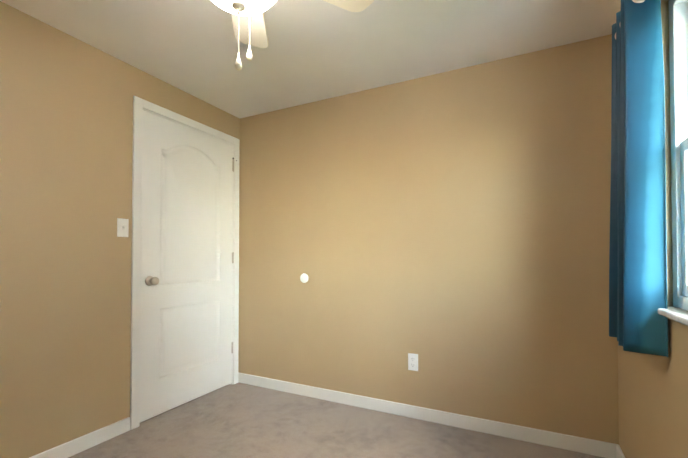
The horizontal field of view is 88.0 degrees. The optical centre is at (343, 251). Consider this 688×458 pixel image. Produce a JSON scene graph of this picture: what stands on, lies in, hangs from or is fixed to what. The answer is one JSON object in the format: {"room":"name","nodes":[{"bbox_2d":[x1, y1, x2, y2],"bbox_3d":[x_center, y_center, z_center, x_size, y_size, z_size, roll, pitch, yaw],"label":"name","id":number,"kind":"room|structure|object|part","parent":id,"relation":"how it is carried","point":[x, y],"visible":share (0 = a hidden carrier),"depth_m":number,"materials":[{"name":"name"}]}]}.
{"room":"empty bedroom","nodes":[
{"label":"empty bedroom","id":0,"kind":"room"},
{"bbox_2d":[0,1,239,457],"bbox_3d":[-1.644,-0.038,1.822,0.150,2.300,2.960,0,-1,27],"label":"wall","id":1,"kind":"structure","parent":0,"point":[66,133],"depth_m":1.92,"materials":[{"name":"beige paint"}]},
{"bbox_2d":[29,417,129,457],"bbox_3d":[-1.779,1.063,1.351,0.013,0.083,1.967,0,-1,27],"label":"baseboard","id":2,"kind":"structure","parent":1,"relation":"attached to","point":[68,449],"depth_m":2.01,"materials":[{"name":"white wood"}]},
{"bbox_2d":[117,218,128,236],"bbox_3d":[-1.360,-0.146,2.199,0.023,0.114,0.070,0,-1,27],"label":"switch plate","id":3,"kind":"object","parent":1,"relation":"attached to","point":[122,227],"visible":1,"depth_m":2.20,"materials":[{"name":"white plastic"}]},
{"bbox_2d":[130,96,239,429],"bbox_3d":[-1.196,0.071,2.705,0.171,2.110,0.943,0,-1,27],"label":"door frame","id":4,"kind":"structure","parent":1,"relation":"attached to","point":[139,105],"depth_m":2.29,"materials":[{"name":"white wood"}]},
{"bbox_2d":[140,110,232,421],"bbox_3d":[-1.120,0.096,2.666,0.106,2.030,0.813,0,-1,27],"label":"door","id":5,"kind":"structure","parent":1,"relation":"in","point":[186,286],"depth_m":2.61,"materials":[{"name":"white wood"}]},
{"bbox_3d":[-1.258,0.196,2.349,0.070,0.065,0.065,0,-1,27],"label":"knob","id":6,"kind":"part","parent":5,"relation":"part of","materials":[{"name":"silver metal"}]},
{"bbox_2d":[0,0,620,117],"bbox_3d":[-0.385,-1.248,1.212,2.966,0.100,3.260,0,-1,27],"label":"ceiling","id":7,"kind":"structure","parent":0,"point":[316,50],"depth_m":1.98,"materials":[{"name":"paint"}]},
{"bbox_2d":[211,0,373,70],"bbox_3d":[-0.367,-0.901,1.159,0.985,0.595,0.941,0,-1,27],"label":"fan","id":8,"kind":"object","parent":7,"relation":"hanging from","point":[249,27],"visible":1,"depth_m":1.42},
{"bbox_3d":[-0.351,-0.889,1.190,0.308,0.134,0.308,0,-1,27],"label":"lamp shade","id":9,"kind":"part","parent":8,"relation":"part of","materials":[{"name":"white glass"}]},
{"bbox_3d":[-0.407,-0.999,1.496,0.312,0.072,0.377,0,-1,27],"label":"blade","id":10,"kind":"part","parent":8,"relation":"part of","materials":[{"name":"beige wood"}]},
{"bbox_3d":[-0.073,-1.002,1.325,0.302,0.072,0.384,0,-1,27],"label":"blade","id":11,"kind":"part","parent":8,"relation":"part of","materials":[{"name":"beige wood"}]},
{"bbox_2d":[68,382,603,457],"bbox_3d":[-0.385,1.152,1.173,2.966,0.100,3.260,0,-1,27],"label":"floor","id":12,"kind":"structure","parent":0,"point":[239,420],"depth_m":2.16,"materials":[{"name":"carpet"}]},
{"bbox_2d":[239,34,618,444],"bbox_3d":[0.310,-0.026,2.584,2.966,2.300,0.150,0,-1,27],"label":"wall","id":13,"kind":"structure","parent":0,"point":[451,228],"depth_m":2.32,"materials":[{"name":"beige paint"}]},
{"bbox_2d":[300,273,307,282],"bbox_3d":[-0.314,0.211,2.805,0.077,0.077,0.005,0,-1,27],"label":"disc","id":14,"kind":"object","parent":13,"relation":"attached to","point":[303,277],"visible":1,"depth_m":2.80,"materials":[{"name":"white plastic"}]},
{"bbox_2d":[408,353,417,370],"bbox_3d":[0.466,0.748,2.405,0.070,0.114,0.008,0,-1,27],"label":"electrical outlet plate","id":15,"kind":"object","parent":13,"relation":"attached to","point":[413,362],"visible":1,"depth_m":2.40,"materials":[{"name":"white plastic"}]},
{"bbox_2d":[238,372,613,457],"bbox_3d":[0.262,1.082,2.498,2.640,0.083,0.013,0,-1,27],"label":"baseboard","id":16,"kind":"structure","parent":13,"relation":"attached to","point":[497,428],"depth_m":2.29,"materials":[{"name":"white wood"}]},
{"bbox_2d":[618,0,687,457],"bbox_3d":[0.875,-0.059,0.564,0.150,2.300,2.960,0,-1,27],"label":"wall","id":17,"kind":"structure","parent":0,"point":[653,405],"depth_m":1.31,"materials":[{"name":"beige paint"}]},
{"bbox_2d":[613,444,624,457],"bbox_3d":[0.802,1.050,0.583,0.013,0.083,2.960,0,-1,27],"label":"baseboard","id":18,"kind":"structure","parent":17,"relation":"attached to","point":[617,452],"depth_m":1.88,"materials":[{"name":"white wood"}]},
{"bbox_2d":[609,0,667,356],"bbox_3d":[0.841,-0.316,0.809,0.126,1.342,1.738,0,-1,27],"label":"curtain","id":19,"kind":"object","parent":17,"relation":"hanging from","point":[638,323],"visible":1,"depth_m":1.28,"materials":[{"name":"blue fabric"}]},
{"bbox_2d":[658,306,687,325],"bbox_3d":[0.960,0.203,0.892,0.074,0.022,1.000,0,-1,27],"label":"window sill","id":20,"kind":"structure","parent":17,"relation":"attached to","point":[679,315],"depth_m":1.14,"materials":[{"name":"stone"}]},
{"bbox_2d":[669,0,687,310],"bbox_3d":[1.031,-0.366,0.865,0.105,1.175,0.970,0,-1,27],"label":"window","id":21,"kind":"structure","parent":17,"relation":"in","point":[678,37],"depth_m":1.25,"materials":[{"name":"white plastic"}]},
{"bbox_3d":[1.008,-0.120,0.873,0.028,0.532,0.820,0,-1,27],"label":"window sash","id":22,"kind":"part","parent":21,"relation":"part of","materials":[{"name":"white plastic"}]}
]}

